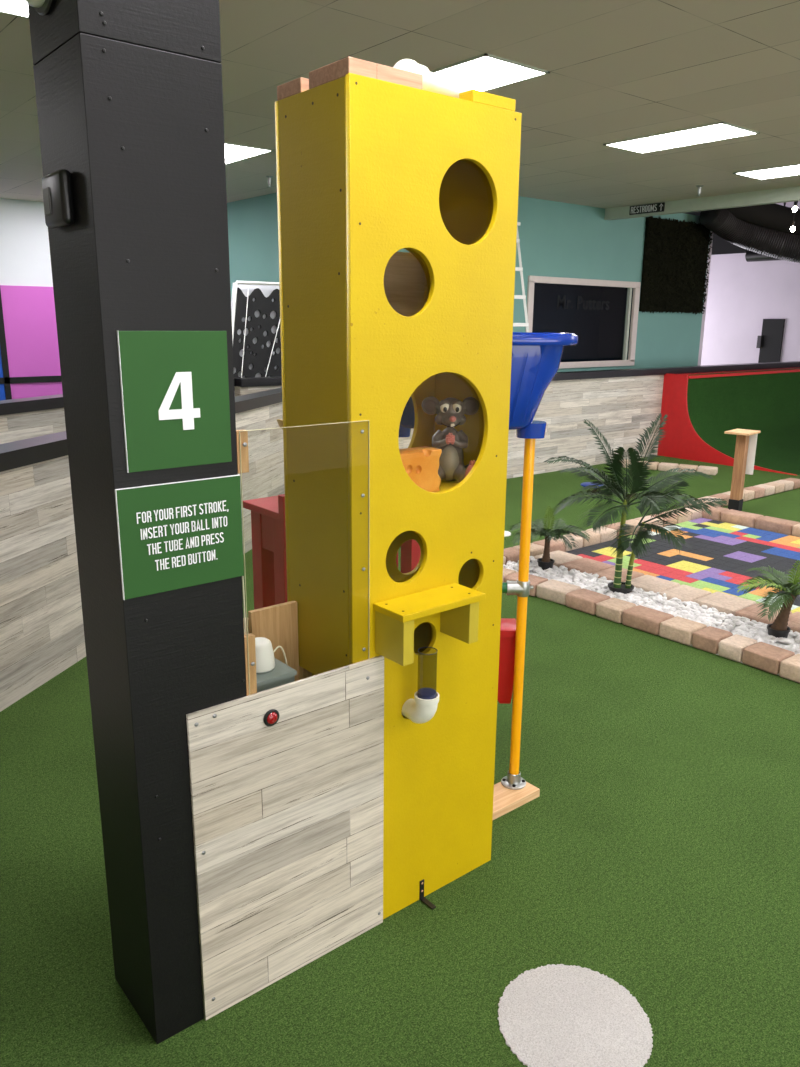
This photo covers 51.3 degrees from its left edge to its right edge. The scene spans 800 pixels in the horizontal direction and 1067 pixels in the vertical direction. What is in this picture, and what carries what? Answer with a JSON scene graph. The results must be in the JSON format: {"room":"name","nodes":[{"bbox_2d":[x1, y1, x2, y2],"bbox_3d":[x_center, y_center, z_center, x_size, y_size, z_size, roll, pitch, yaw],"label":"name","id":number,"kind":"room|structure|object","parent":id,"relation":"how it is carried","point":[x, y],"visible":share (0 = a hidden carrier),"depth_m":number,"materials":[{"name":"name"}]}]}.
{"room":"indoor mini golf","nodes":[
{"label":"indoor mini golf","id":0,"kind":"room"},
{"bbox_2d":[0,198,52,286],"bbox_3d":[-7.967,-2.667,10.518,11.020,3.550,0.100,-11,18,-38],"label":"wall","id":1,"kind":"structure","parent":0,"point":[25,260],"depth_m":12.15,"materials":[{"name":"white paint"}]},
{"bbox_2d":[0,384,5,399],"bbox_3d":[-7.059,-1.569,11.488,3.090,0.860,0.030,-11,18,-38],"label":"wall panel","id":2,"kind":"object","parent":1,"relation":"attached to","point":[2,388],"visible":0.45,"depth_m":12.33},
{"bbox_2d":[0,285,60,376],"bbox_3d":[-4.755,-3.152,13.024,2.680,1.310,0.030,-11,18,-38],"label":"wall panel","id":3,"kind":"object","parent":1,"relation":"attached to","point":[29,316],"visible":0.31,"depth_m":12.41,"materials":[{"name":"paint"}]},
{"bbox_2d":[0,290,61,399],"bbox_3d":[-5.979,-2.428,12.164,5.850,2.310,0.050,-11,18,-38],"label":"trim","id":4,"kind":"structure","parent":1,"relation":"attached to","point":[6,380],"depth_m":12.32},
{"bbox_2d":[10,382,62,398],"bbox_3d":[-4.766,-2.013,13.314,2.680,0.860,0.030,-11,18,-38],"label":"wall panel","id":5,"kind":"object","parent":1,"relation":"attached to","point":[18,390],"visible":0.2,"depth_m":12.61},
{"bbox_2d":[0,408,65,443],"bbox_3d":[-3.178,-0.265,6.112,0.140,1.160,7.042,6,15,21],"label":"wall partition","id":6,"kind":"structure","parent":0,"point":[26,425],"depth_m":6.52,"materials":[{"name":"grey wood"}]},
{"bbox_2d":[0,378,235,414],"bbox_3d":[-3.172,-0.863,5.959,0.200,0.085,7.042,6,15,21],"label":"trim","id":7,"kind":"structure","parent":6,"relation":"on","point":[21,405],"depth_m":6.50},
{"bbox_2d":[0,402,284,711],"bbox_3d":[-1.873,0.157,4.497,0.140,1.165,8.156,4,15,13],"label":"wall partition","id":8,"kind":"structure","parent":0,"point":[42,636],"depth_m":4.33,"materials":[{"name":"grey wood"}]},
{"bbox_2d":[0,387,281,471],"bbox_3d":[-1.867,-0.444,4.344,0.200,0.085,8.156,4,15,13],"label":"trim","id":9,"kind":"structure","parent":8,"relation":"on","point":[20,453],"depth_m":4.28,"materials":[{"name":"wood"}]},
{"bbox_2d":[227,192,278,298],"bbox_3d":[-2.034,-2.993,12.016,0.100,3.550,5.050,-11,18,-38],"label":"wall","id":10,"kind":"structure","parent":0,"point":[252,222],"depth_m":11.68,"materials":[{"name":"paint"}]},
{"bbox_2d":[234,385,281,396],"bbox_3d":[-1.071,-1.169,9.736,1.771,1.160,0.140,-10,18,-36],"label":"wall partition","id":11,"kind":"structure","parent":0,"point":[239,391],"depth_m":9.11,"materials":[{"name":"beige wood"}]},
{"bbox_2d":[236,376,281,386],"bbox_3d":[-1.066,-1.767,9.583,1.771,0.085,0.200,-10,18,-36],"label":"trim","id":12,"kind":"structure","parent":11,"relation":"on","point":[251,381],"depth_m":9.12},
{"bbox_2d":[0,455,799,1066],"bbox_3d":[2.653,0.030,7.725,23.200,0.100,18.800,-11,18,-38],"label":"floor","id":13,"kind":"structure","parent":0,"point":[657,853],"depth_m":2.83,"materials":[{"name":"carpet"}]},
{"bbox_2d":[28,0,245,1043],"bbox_3d":[-0.601,-0.393,1.977,0.305,3.500,0.297,-11,18,-38],"label":"post","id":14,"kind":"object","parent":13,"relation":"on","point":[129,93],"visible":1,"depth_m":1.88,"materials":[{"name":"paint"}]},
{"bbox_2d":[25,0,54,15],"bbox_3d":[-0.742,-1.154,1.684,0.047,0.180,0.180,-11,18,-38],"label":"lamp","id":15,"kind":"object","parent":14,"relation":"attached to","point":[43,7],"visible":1,"depth_m":1.71,"materials":[{"name":"black plastic"}]},
{"bbox_2d":[42,169,74,228],"bbox_3d":[-0.741,-0.721,1.802,0.029,0.110,0.135,-11,18,-38],"label":"wall sensor","id":16,"kind":"object","parent":14,"relation":"attached to","point":[56,186],"visible":1,"depth_m":1.77,"materials":[{"name":"black plastic"}]},
{"bbox_2d":[117,330,231,472],"bbox_3d":[-0.502,-0.302,1.885,0.256,0.306,0.008,-11,18,-38],"label":"number sign","id":17,"kind":"object","parent":14,"relation":"attached to","point":[174,384],"visible":1,"depth_m":1.88,"materials":[{"name":"plastic"}]},
{"bbox_2d":[115,475,243,599],"bbox_3d":[-0.509,0.004,1.960,0.307,0.256,0.007,-11,18,-38],"label":"sign","id":18,"kind":"object","parent":14,"relation":"attached to","point":[182,534],"visible":1,"depth_m":1.95,"materials":[{"name":"plastic"}]},
{"bbox_2d":[236,430,248,473],"bbox_3d":[-0.387,-0.200,2.028,0.030,0.103,0.020,-11,18,-38],"label":"batten","id":19,"kind":"object","parent":14,"relation":"attached to","point":[243,434],"visible":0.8,"depth_m":2.02,"materials":[{"name":"brown wood"}]},
{"bbox_2d":[242,576,245,631],"bbox_3d":[-0.400,0.061,2.106,0.007,0.400,0.005,-4,15,-16],"label":"cable","id":20,"kind":"object","parent":19,"relation":"hanging from","point":[242,576],"visible":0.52,"depth_m":2.13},
{"bbox_2d":[244,633,256,695],"bbox_3d":[-0.392,0.345,2.167,0.030,0.170,0.020,-11,18,-38],"label":"batten","id":21,"kind":"object","parent":14,"relation":"attached to","point":[251,637],"visible":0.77,"depth_m":2.16,"materials":[{"name":"brown wood"}]},
{"bbox_2d":[243,600,298,680],"bbox_3d":[-0.455,0.457,2.522,0.336,0.465,0.045,-11,18,-38],"label":"board","id":22,"kind":"object","parent":14,"relation":"attached to","point":[278,623],"visible":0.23,"depth_m":2.54,"materials":[{"name":"brown wood"}]},
{"bbox_2d":[186,655,383,1019],"bbox_3d":[-0.288,0.846,2.357,0.617,0.912,0.025,-11,18,-38],"label":"panel","id":23,"kind":"object","parent":14,"relation":"attached to","point":[287,815],"depth_m":2.33,"materials":[{"name":"wood"}]},
{"bbox_2d":[231,281,281,391],"bbox_3d":[-1.788,-1.872,10.173,1.295,2.306,0.798,-11,18,-38],"label":"board","id":24,"kind":"object","parent":13,"relation":"on","point":[255,305],"visible":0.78,"depth_m":9.91,"materials":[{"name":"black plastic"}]},
{"bbox_2d":[256,658,296,692],"bbox_3d":[-0.408,0.822,2.419,0.168,0.930,0.180,-11,18,-38],"label":"box","id":25,"kind":"object","parent":13,"relation":"on","point":[282,674],"visible":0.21,"depth_m":2.26,"materials":[{"name":"paint"}]},
{"bbox_2d":[255,637,274,673],"bbox_3d":[-0.386,0.332,2.289,0.084,0.085,0.084,-11,18,-38],"label":"router","id":26,"kind":"object","parent":25,"relation":"on","point":[265,660],"visible":0.64,"depth_m":2.26,"materials":[{"name":"white plastic"}]},
{"bbox_2d":[243,494,420,609],"bbox_3d":[-0.253,0.341,3.766,0.825,1.200,0.362,-11,18,-38],"label":"box","id":27,"kind":"object","parent":13,"relation":"on","point":[268,528],"visible":0.2,"depth_m":3.52,"materials":[{"name":"paint"}]},
{"bbox_2d":[275,57,521,918],"bbox_3d":[0.027,-0.011,2.573,0.606,2.476,0.505,-11,18,-38],"label":"tower","id":28,"kind":"object","parent":13,"relation":"on","point":[372,164],"depth_m":2.38,"materials":[{"name":"paint"}]},
{"bbox_2d":[239,420,368,694],"bbox_3d":[-0.237,0.083,2.211,0.391,0.738,0.007,-11,18,-38],"label":"sheet","id":29,"kind":"object","parent":28,"relation":"attached to","point":[362,431],"visible":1,"depth_m":2.15,"materials":[{"name":"plastic"}]},
{"bbox_2d":[399,446,441,491],"bbox_3d":[0.032,-0.185,2.487,0.179,0.128,0.080,-11,18,-38],"label":"cheese wedge","id":30,"kind":"object","parent":28,"relation":"on","point":[421,464],"visible":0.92,"depth_m":2.47,"materials":[{"name":"plastic"}]},
{"bbox_2d":[402,647,438,723],"bbox_3d":[0.063,0.457,2.498,0.075,0.246,0.130,-11,18,-38],"label":"tube","id":31,"kind":"object","parent":28,"relation":"attached to","point":[421,709],"visible":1,"depth_m":2.47,"materials":[{"name":"white plastic"}]},
{"bbox_2d":[373,583,485,665],"bbox_3d":[0.089,0.262,2.449,0.319,0.153,0.134,-11,18,-38],"label":"hood","id":32,"kind":"object","parent":28,"relation":"attached to","point":[451,609],"depth_m":2.41,"materials":[{"name":"yellow paint"}]},
{"bbox_2d":[393,59,474,97],"bbox_3d":[0.134,-1.235,2.317,0.385,0.095,0.084,-11,18,-38],"label":"pvc pipe","id":33,"kind":"object","parent":28,"relation":"on","point":[432,82],"visible":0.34,"depth_m":2.26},
{"bbox_2d":[437,480,459,491],"bbox_3d":[-0.011,-0.135,2.591,0.570,0.018,0.299,-11,18,-38],"label":"display shelf","id":34,"kind":"object","parent":28,"relation":"attached to","point":[444,485],"depth_m":2.62,"materials":[{"name":"yellow paint"}]},
{"bbox_2d":[422,396,478,481],"bbox_3d":[0.161,-0.297,2.646,0.196,0.269,0.126,-4,15,-18],"label":"figurine","id":35,"kind":"object","parent":28,"relation":"on","point":[450,412],"visible":0.82,"depth_m":2.63,"materials":[{"name":"grey plastic"}]},
{"bbox_2d":[502,568,515,581],"bbox_3d":[0.719,0.316,6.122,0.218,0.099,0.195,13,19,40],"label":"paver","id":36,"kind":"object","parent":13,"relation":"on","point":[506,571],"visible":0.13,"depth_m":6.07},
{"bbox_2d":[503,547,519,564],"bbox_3d":[0.867,0.187,6.634,0.232,0.099,0.183,-11,18,-38],"label":"paver","id":37,"kind":"object","parent":13,"relation":"on","point":[511,554],"visible":0.38,"depth_m":6.56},
{"bbox_2d":[492,439,539,820],"bbox_3d":[0.194,0.377,3.123,0.760,1.454,0.350,0,14,-2],"label":"pole","id":38,"kind":"object","parent":13,"relation":"on","point":[513,791],"visible":0.56,"depth_m":3.24,"materials":[{"name":"yellow metal"}]},
{"bbox_2d":[399,332,577,438],"bbox_3d":[0.234,-0.536,3.011,0.784,0.371,0.344,1,14,0],"label":"funnel","id":39,"kind":"object","parent":38,"relation":"on","point":[536,357],"visible":0.38,"depth_m":2.90,"materials":[{"name":"plastic"}]},
{"bbox_2d":[497,618,515,703],"bbox_3d":[0.343,0.444,3.356,0.253,0.493,0.140,1,14,0],"label":"chute","id":40,"kind":"object","parent":38,"relation":"attached to","point":[508,625],"visible":0.23,"depth_m":3.33,"materials":[{"name":"plastic"}]},
{"bbox_2d":[513,222,528,331],"bbox_3d":[1.353,-2.392,10.766,1.084,3.073,0.694,-11,18,-38],"label":"ladder","id":41,"kind":"object","parent":13,"relation":"on","point":[520,268],"visible":0.12,"depth_m":10.57,"materials":[{"name":"white plastic"}]},
{"bbox_2d":[504,572,547,595],"bbox_3d":[0.902,0.359,5.961,0.265,0.100,0.194,13,19,41],"label":"paver","id":42,"kind":"object","parent":13,"relation":"on","point":[534,580],"visible":0.51,"depth_m":5.91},
{"bbox_2d":[512,543,543,555],"bbox_3d":[1.048,0.152,6.780,0.233,0.099,0.184,-11,18,-38],"label":"paver","id":43,"kind":"object","parent":13,"relation":"on","point":[535,549],"visible":0.23,"depth_m":6.73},
{"bbox_2d":[533,539,564,551],"bbox_3d":[1.229,0.117,6.923,0.232,0.099,0.181,-11,18,-38],"label":"paver","id":44,"kind":"object","parent":13,"relation":"on","point":[555,545],"visible":0.3,"depth_m":6.88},
{"bbox_2d":[534,550,582,567],"bbox_3d":[1.250,0.215,6.591,0.313,0.074,0.269,-11,18,-38],"label":"paver","id":45,"kind":"object","parent":13,"relation":"on","point":[560,557],"visible":0.53,"depth_m":6.56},
{"bbox_2d":[536,579,580,604],"bbox_3d":[1.102,0.406,5.787,0.196,0.099,0.256,-13,20,-42],"label":"paver","id":46,"kind":"object","parent":13,"relation":"on","point":[552,590],"visible":0.85,"depth_m":5.74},
{"bbox_2d":[552,534,582,551],"bbox_3d":[1.411,0.082,7.067,0.233,0.098,0.183,-11,18,-38],"label":"paver","id":47,"kind":"object","parent":13,"relation":"on","point":[579,540],"visible":0.49,"depth_m":7.02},
{"bbox_2d":[497,964,652,1066],"bbox_3d":[0.478,1.341,2.291,0.419,0.004,0.418,-11,18,-38],"label":"marker","id":48,"kind":"object","parent":13,"relation":"on","point":[559,1015],"visible":1,"depth_m":2.29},
{"bbox_2d":[569,530,599,546],"bbox_3d":[1.593,0.047,7.212,0.233,0.099,0.185,-11,18,-38],"label":"paver","id":49,"kind":"object","parent":13,"relation":"on","point":[594,537],"visible":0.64,"depth_m":7.15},
{"bbox_2d":[560,558,613,573],"bbox_3d":[1.430,0.271,6.380,0.311,0.072,0.298,-11,18,-38],"label":"paver","id":50,"kind":"object","parent":13,"relation":"on","point":[587,565],"visible":0.61,"depth_m":6.34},
{"bbox_2d":[565,588,610,614],"bbox_3d":[1.262,0.455,5.597,0.191,0.100,0.248,-11,18,-38],"label":"paver","id":51,"kind":"object","parent":13,"relation":"on","point":[584,600],"visible":0.84,"depth_m":5.54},
{"bbox_2d":[587,526,616,542],"bbox_3d":[1.774,0.012,7.356,0.232,0.098,0.183,-11,18,-38],"label":"paver","id":52,"kind":"object","parent":13,"relation":"on","point":[605,535],"visible":0.66,"depth_m":7.29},
{"bbox_2d":[596,598,635,622],"bbox_3d":[1.408,0.499,5.430,0.194,0.100,0.195,-12,19,-39],"label":"paver","id":53,"kind":"object","parent":13,"relation":"on","point":[611,609],"visible":0.85,"depth_m":5.38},
{"bbox_2d":[592,567,643,581],"bbox_3d":[1.612,0.327,6.166,0.314,0.073,0.270,-11,18,-38],"label":"paver","id":54,"kind":"object","parent":13,"relation":"on","point":[609,573],"visible":0.28,"depth_m":6.14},
{"bbox_2d":[604,522,632,538],"bbox_3d":[1.958,-0.024,7.502,0.231,0.100,0.183,-11,18,-38],"label":"paver","id":55,"kind":"object","parent":13,"relation":"on","point":[613,526],"visible":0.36,"depth_m":7.45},
{"bbox_2d":[626,519,647,534],"bbox_3d":[2.138,-0.059,7.647,0.233,0.099,0.183,-11,18,-38],"label":"paver","id":56,"kind":"object","parent":13,"relation":"on","point":[634,522],"visible":0.36,"depth_m":7.61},
{"bbox_2d":[622,605,673,634],"bbox_3d":[1.564,0.544,5.260,0.195,0.100,0.267,-12,19,-40],"label":"paver","id":57,"kind":"object","parent":13,"relation":"on","point":[639,617],"visible":0.84,"depth_m":5.21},
{"bbox_2d":[635,516,662,529],"bbox_3d":[2.320,-0.095,7.792,0.233,0.100,0.184,-11,18,-38],"label":"paver","id":58,"kind":"object","parent":13,"relation":"on","point":[646,518],"visible":0.34,"depth_m":7.75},
{"bbox_2d":[503,556,799,674],"bbox_3d":[1.867,0.558,5.260,0.591,0.079,3.300,-11,18,-38],"label":"gravel","id":59,"kind":"object","parent":13,"relation":"on","point":[742,626],"visible":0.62,"depth_m":5.47,"materials":[{"name":"gravel"}]},
{"bbox_2d":[510,506,589,569],"bbox_3d":[1.125,0.039,6.293,0.616,0.491,0.660,-11,18,-38],"label":"potted palm","id":60,"kind":"object","parent":59,"relation":"on","point":[548,524],"visible":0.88,"depth_m":6.27,"materials":[{"name":"plant"}]},
{"bbox_2d":[537,558,554,569],"bbox_3d":[1.110,0.238,6.353,0.130,0.075,0.129,-11,18,-38],"label":"pot","id":61,"kind":"object","parent":60,"relation":"on","point":[545,563],"depth_m":6.31,"materials":[{"name":"black plastic"}]},
{"bbox_2d":[545,413,727,593],"bbox_3d":[1.572,-0.167,5.612,1.178,1.245,0.817,7,15,22],"label":"potted palm","id":62,"kind":"object","parent":59,"relation":"on","point":[638,470],"visible":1,"depth_m":5.57,"materials":[{"name":"plant"}]},
{"bbox_2d":[608,582,633,593],"bbox_3d":[1.536,0.392,5.805,0.178,0.065,0.177,-11,18,-38],"label":"pot","id":63,"kind":"object","parent":62,"relation":"on","point":[622,587],"depth_m":5.77,"materials":[{"name":"black plastic"}]},
{"bbox_2d":[737,560,799,637],"bbox_3d":[2.308,0.390,4.907,0.653,0.519,0.615,-11,18,-38],"label":"potted palm","id":64,"kind":"object","parent":59,"relation":"on","point":[788,583],"visible":1,"depth_m":4.91,"materials":[{"name":"plant"}]},
{"bbox_2d":[767,624,790,637],"bbox_3d":[2.263,0.597,4.991,0.130,0.075,0.129,-11,18,-38],"label":"pot","id":65,"kind":"object","parent":64,"relation":"attached to","point":[775,630],"depth_m":4.94,"materials":[{"name":"black plastic"}]},
{"bbox_2d":[624,575,679,592],"bbox_3d":[1.793,0.383,5.952,0.314,0.073,0.299,-11,18,-38],"label":"paver","id":66,"kind":"object","parent":13,"relation":"on","point":[648,583],"visible":0.51,"depth_m":5.92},
{"bbox_2d":[649,512,677,526],"bbox_3d":[2.503,-0.130,7.936,0.232,0.100,0.184,-11,18,-38],"label":"paver","id":67,"kind":"object","parent":13,"relation":"on","point":[670,520],"visible":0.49,"depth_m":7.87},
{"bbox_2d":[658,462,678,471],"bbox_3d":[3.501,-0.867,10.881,0.238,0.092,0.173,8,16,27],"label":"paver","id":68,"kind":"object","parent":13,"relation":"on","point":[662,466],"visible":0.79,"depth_m":10.82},
{"bbox_2d":[664,509,690,523],"bbox_3d":[2.684,-0.165,8.081,0.232,0.100,0.185,-11,18,-38],"label":"paver","id":69,"kind":"object","parent":13,"relation":"on","point":[687,517],"visible":0.44,"depth_m":8.01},
{"bbox_2d":[566,518,799,612],"bbox_3d":[3.142,0.336,6.296,2.192,0.019,3.247,-11,18,-38],"label":"floor","id":70,"kind":"structure","parent":13,"relation":"on","point":[720,556],"depth_m":6.82,"materials":[{"name":"carpet"}]},
{"bbox_2d":[659,616,706,645],"bbox_3d":[1.724,0.591,5.082,0.190,0.099,0.217,-12,19,-39],"label":"paver","id":71,"kind":"object","parent":13,"relation":"on","point":[678,629],"visible":0.84,"depth_m":5.03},
{"bbox_2d":[659,585,711,605],"bbox_3d":[1.963,0.437,5.751,0.314,0.072,0.240,-11,18,-38],"label":"paver","id":72,"kind":"object","parent":13,"relation":"on","point":[682,592],"visible":0.61,"depth_m":5.71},
{"bbox_2d":[677,464,697,471],"bbox_3d":[3.716,-0.837,10.771,0.239,0.092,0.173,8,16,27],"label":"paver","id":73,"kind":"object","parent":13,"relation":"on","point":[682,466],"visible":0.58,"depth_m":10.71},
{"bbox_2d":[682,507,701,519],"bbox_3d":[2.866,-0.200,8.226,0.233,0.100,0.183,-11,18,-38],"label":"paver","id":74,"kind":"object","parent":13,"relation":"on","point":[694,515],"visible":0.44,"depth_m":8.13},
{"bbox_2d":[697,465,717,474],"bbox_3d":[3.930,-0.806,10.658,0.236,0.092,0.173,8,16,27],"label":"paver","id":75,"kind":"object","parent":13,"relation":"on","point":[709,470],"visible":0.9,"depth_m":10.59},
{"bbox_2d":[692,626,732,653],"bbox_3d":[1.852,0.629,4.938,0.193,0.100,0.168,-11,18,-38],"label":"paver","id":76,"kind":"object","parent":13,"relation":"on","point":[707,639],"visible":0.84,"depth_m":4.89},
{"bbox_2d":[702,505,728,520],"bbox_3d":[3.054,-0.210,8.250,0.195,0.110,0.348,-11,18,-38],"label":"paver","id":77,"kind":"object","parent":13,"relation":"on","point":[716,512],"visible":0.38,"depth_m":8.12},
{"bbox_2d":[710,493,729,506],"bbox_3d":[3.402,-0.355,8.853,0.222,0.099,0.175,-11,18,-39],"label":"paver","id":78,"kind":"object","parent":13,"relation":"on","point":[725,497],"visible":0.46,"depth_m":8.80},
{"bbox_2d":[694,592,756,615],"bbox_3d":[2.173,0.482,5.579,0.312,0.073,0.300,-11,18,-38],"label":"paver","id":79,"kind":"object","parent":13,"relation":"on","point":[723,602],"visible":0.63,"depth_m":5.53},
{"bbox_2d":[657,367,799,475],"bbox_3d":[6.319,-1.873,12.770,4.945,1.189,2.050,-11,18,-38],"label":"ramp","id":80,"kind":"object","parent":13,"relation":"on","point":[699,408],"visible":0.93,"depth_m":12.07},
{"bbox_2d":[718,634,756,661],"bbox_3d":[1.951,0.660,4.819,0.194,0.099,0.146,-11,18,-38],"label":"paver","id":81,"kind":"object","parent":13,"relation":"on","point":[732,647],"visible":0.85,"depth_m":4.77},
{"bbox_2d":[720,509,762,527],"bbox_3d":[3.276,-0.141,7.987,0.193,0.112,0.346,-11,18,-38],"label":"paver","id":82,"kind":"object","parent":13,"relation":"on","point":[747,519],"visible":0.86,"depth_m":7.92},
{"bbox_2d":[724,429,760,510],"bbox_3d":[3.442,-0.632,8.482,0.240,0.821,0.330,13,19,40],"label":"wooden post","id":83,"kind":"object","parent":13,"relation":"on","point":[746,440],"visible":0.93,"depth_m":8.45,"materials":[{"name":"brown wood"}]},
{"bbox_2d":[743,489,754,500],"bbox_3d":[3.750,-0.422,9.130,0.223,0.098,0.174,-11,18,-39],"label":"paver","id":84,"kind":"object","parent":13,"relation":"on","point":[748,494],"visible":0.48,"depth_m":9.07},
{"bbox_2d":[744,486,764,498],"bbox_3d":[3.924,-0.456,9.268,0.221,0.099,0.173,-11,18,-39],"label":"paver","id":85,"kind":"object","parent":13,"relation":"on","point":[759,492],"visible":0.59,"depth_m":9.21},
{"bbox_2d":[735,603,791,623],"bbox_3d":[2.344,0.535,5.377,0.314,0.073,0.240,-11,18,-38],"label":"paver","id":86,"kind":"object","parent":13,"relation":"on","point":[751,612],"visible":0.49,"depth_m":5.33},
{"bbox_2d":[753,484,774,495],"bbox_3d":[4.099,-0.490,9.409,0.221,0.099,0.175,-11,18,-39],"label":"paver","id":87,"kind":"object","parent":13,"relation":"on","point":[769,490],"visible":0.68,"depth_m":9.35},
{"bbox_2d":[742,642,794,674],"bbox_3d":[2.067,0.697,4.678,0.194,0.100,0.218,-10,18,-37],"label":"paver","id":88,"kind":"object","parent":13,"relation":"on","point":[763,656],"visible":0.85,"depth_m":4.63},
{"bbox_2d":[765,482,784,493],"bbox_3d":[4.272,-0.523,9.547,0.224,0.100,0.175,-11,18,-39],"label":"paver","id":89,"kind":"object","parent":13,"relation":"on","point":[779,487],"visible":0.7,"depth_m":9.48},
{"bbox_2d":[755,516,799,534],"bbox_3d":[3.499,-0.072,7.726,0.192,0.110,0.348,-11,18,-38],"label":"paver","id":90,"kind":"object","parent":13,"relation":"on","point":[783,526],"visible":0.85,"depth_m":7.67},
{"bbox_2d":[773,480,793,491],"bbox_3d":[4.446,-0.557,9.686,0.223,0.100,0.172,-11,18,-39],"label":"paver","id":91,"kind":"object","parent":13,"relation":"on","point":[789,485],"visible":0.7,"depth_m":9.62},
{"bbox_2d":[779,654,799,682],"bbox_3d":[2.208,0.744,4.502,0.192,0.097,0.238,-11,18,-37],"label":"paver","id":92,"kind":"object","parent":13,"relation":"on","point":[789,667],"visible":1,"depth_m":4.50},
{"bbox_2d":[782,478,799,488],"bbox_3d":[4.620,-0.591,9.823,0.223,0.100,0.174,-11,18,-39],"label":"paver","id":93,"kind":"object","parent":13,"relation":"on","point":[796,481],"visible":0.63,"depth_m":9.75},
{"bbox_2d":[787,612,799,632],"bbox_3d":[2.539,0.583,5.195,0.314,0.074,0.296,-11,18,-38],"label":"paver","id":94,"kind":"object","parent":13,"relation":"on","point":[794,618],"visible":0.47,"depth_m":5.17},
{"bbox_2d":[792,524,799,536],"bbox_3d":[3.719,-0.003,7.463,0.193,0.111,0.348,-11,18,-38],"label":"paver","id":95,"kind":"object","parent":13,"relation":"on","point":[796,528],"visible":1,"depth_m":7.50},
{"bbox_2d":[0,0,799,208],"bbox_3d":[-0.312,-2.859,4.454,15.450,0.060,18.800,-11,18,-38],"label":"ceiling","id":96,"kind":"structure","parent":0,"point":[620,70],"depth_m":5.68,"materials":[{"name":"tile"}]},
{"bbox_2d":[0,0,28,18],"bbox_3d":[-1.929,-2.732,4.040,0.610,0.012,1.220,-11,18,-38],"label":"recessed light","id":97,"kind":"object","parent":96,"relation":"in","point":[19,8],"visible":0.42,"depth_m":4.52,"materials":[{"name":"paint"}]},
{"bbox_2d":[225,142,273,163],"bbox_3d":[-1.875,-3.883,8.555,0.610,0.012,1.220,-11,18,-38],"label":"recessed light","id":98,"kind":"object","parent":96,"relation":"in","point":[233,152],"visible":0.31,"depth_m":8.35,"materials":[{"name":"paint"}]},
{"bbox_2d":[430,53,549,91],"bbox_3d":[0.388,-3.180,5.884,0.610,0.012,1.220,-11,18,-38],"label":"recessed light","id":99,"kind":"object","parent":96,"relation":"in","point":[484,72],"visible":0.49,"depth_m":5.61,"materials":[{"name":"paint"}]},
{"bbox_2d":[603,122,759,153],"bbox_3d":[2.542,-3.597,7.599,0.610,0.012,1.220,-11,18,-38],"label":"recessed light","id":100,"kind":"object","parent":96,"relation":"in","point":[718,131],"visible":1,"depth_m":7.54,"materials":[{"name":"paint"}]},
{"bbox_2d":[733,164,799,179],"bbox_3d":[4.336,-3.944,9.028,0.610,0.012,1.220,-11,18,-38],"label":"recessed light","id":101,"kind":"object","parent":96,"relation":"in","point":[794,169],"visible":1,"depth_m":9.22,"materials":[{"name":"paint"}]},
{"bbox_2d":[397,196,709,371],"bbox_3d":[2.386,-3.050,12.304,7.310,3.600,0.100,-11,18,-38],"label":"wall","id":102,"kind":"structure","parent":0,"point":[558,239],"depth_m":12.44,"materials":[{"name":"paint"}]},
{"bbox_2d":[525,276,640,368],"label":"window","id":103,"kind":"structure","parent":102,"relation":"in","point":[531,279],"depth_m":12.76,"materials":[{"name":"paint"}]},
{"bbox_2d":[629,202,664,214],"bbox_3d":[3.487,-4.590,11.785,0.024,0.118,0.565,-11,18,-38],"label":"sign","id":104,"kind":"object","parent":102,"relation":"attached to","point":[656,207],"visible":1,"depth_m":11.77,"materials":[{"name":"black plastic"}]},
{"bbox_2d":[639,216,712,314],"bbox_3d":[4.543,-4.358,13.654,1.885,1.498,0.099,-11,18,-38],"label":"wall panel","id":105,"kind":"object","parent":102,"relation":"attached to","point":[675,254],"visible":1,"depth_m":13.58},
{"bbox_2d":[604,186,799,219],"bbox_3d":[7.341,-3.423,7.346,0.120,0.175,13.450,-11,18,-38],"label":"trim","id":106,"kind":"structure","parent":102,"relation":"attached to","point":[789,194],"depth_m":10.98,"materials":[{"name":"paint"}]},
{"bbox_2d":[398,368,773,478],"bbox_3d":[3.307,-1.643,11.749,10.930,1.165,0.140,-11,18,-38],"label":"wall partition","id":107,"kind":"structure","parent":0,"point":[620,408],"depth_m":11.01,"materials":[{"name":"grey wood"}]},
{"bbox_2d":[552,361,799,380],"bbox_3d":[3.313,-2.244,11.596,10.930,0.085,0.200,-11,18,-38],"label":"trim","id":108,"kind":"structure","parent":107,"relation":"on","point":[574,375],"depth_m":11.88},
{"bbox_2d":[684,211,712,365],"bbox_3d":[3.658,-4.779,16.302,0.100,5.000,5.150,-11,18,-38],"label":"wall","id":109,"kind":"structure","parent":0,"point":[697,213],"depth_m":14.47,"materials":[{"name":"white paint"}]},
{"bbox_2d":[701,201,799,365],"bbox_3d":[11.570,-4.178,14.240,0.120,5.000,18.700,-11,18,-38],"label":"wall","id":110,"kind":"structure","parent":0,"point":[742,293],"depth_m":18.74,"materials":[{"name":"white paint"}]},
{"bbox_2d":[745,250,782,261],"bbox_3d":[7.986,-5.995,17.910,0.260,0.254,1.150,-11,18,-38],"label":"wall heater","id":111,"kind":"object","parent":110,"relation":"attached to","point":[750,256],"visible":0.46,"depth_m":18.07,"materials":[{"name":"grey metal"}]},
{"bbox_2d":[756,319,784,362],"bbox_3d":[8.145,-3.742,18.510,0.090,1.980,0.540,-11,18,-38],"label":"door","id":112,"kind":"structure","parent":110,"relation":"in","point":[770,340],"depth_m":18.36,"materials":[{"name":"black metal"}]},
{"bbox_3d":[8.649,-5.357,11.388,7.800,1.520,18.800,-11,18,-38],"label":"ceiling","id":113,"kind":"structure","parent":0,"visible":0},
{"bbox_2d":[699,203,799,262],"bbox_3d":[6.346,-4.986,13.331,3.767,1.470,0.939,3,14,8],"label":"air duct","id":114,"kind":"object","parent":113,"relation":"hanging from","point":[765,230],"visible":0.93,"depth_m":13.40,"materials":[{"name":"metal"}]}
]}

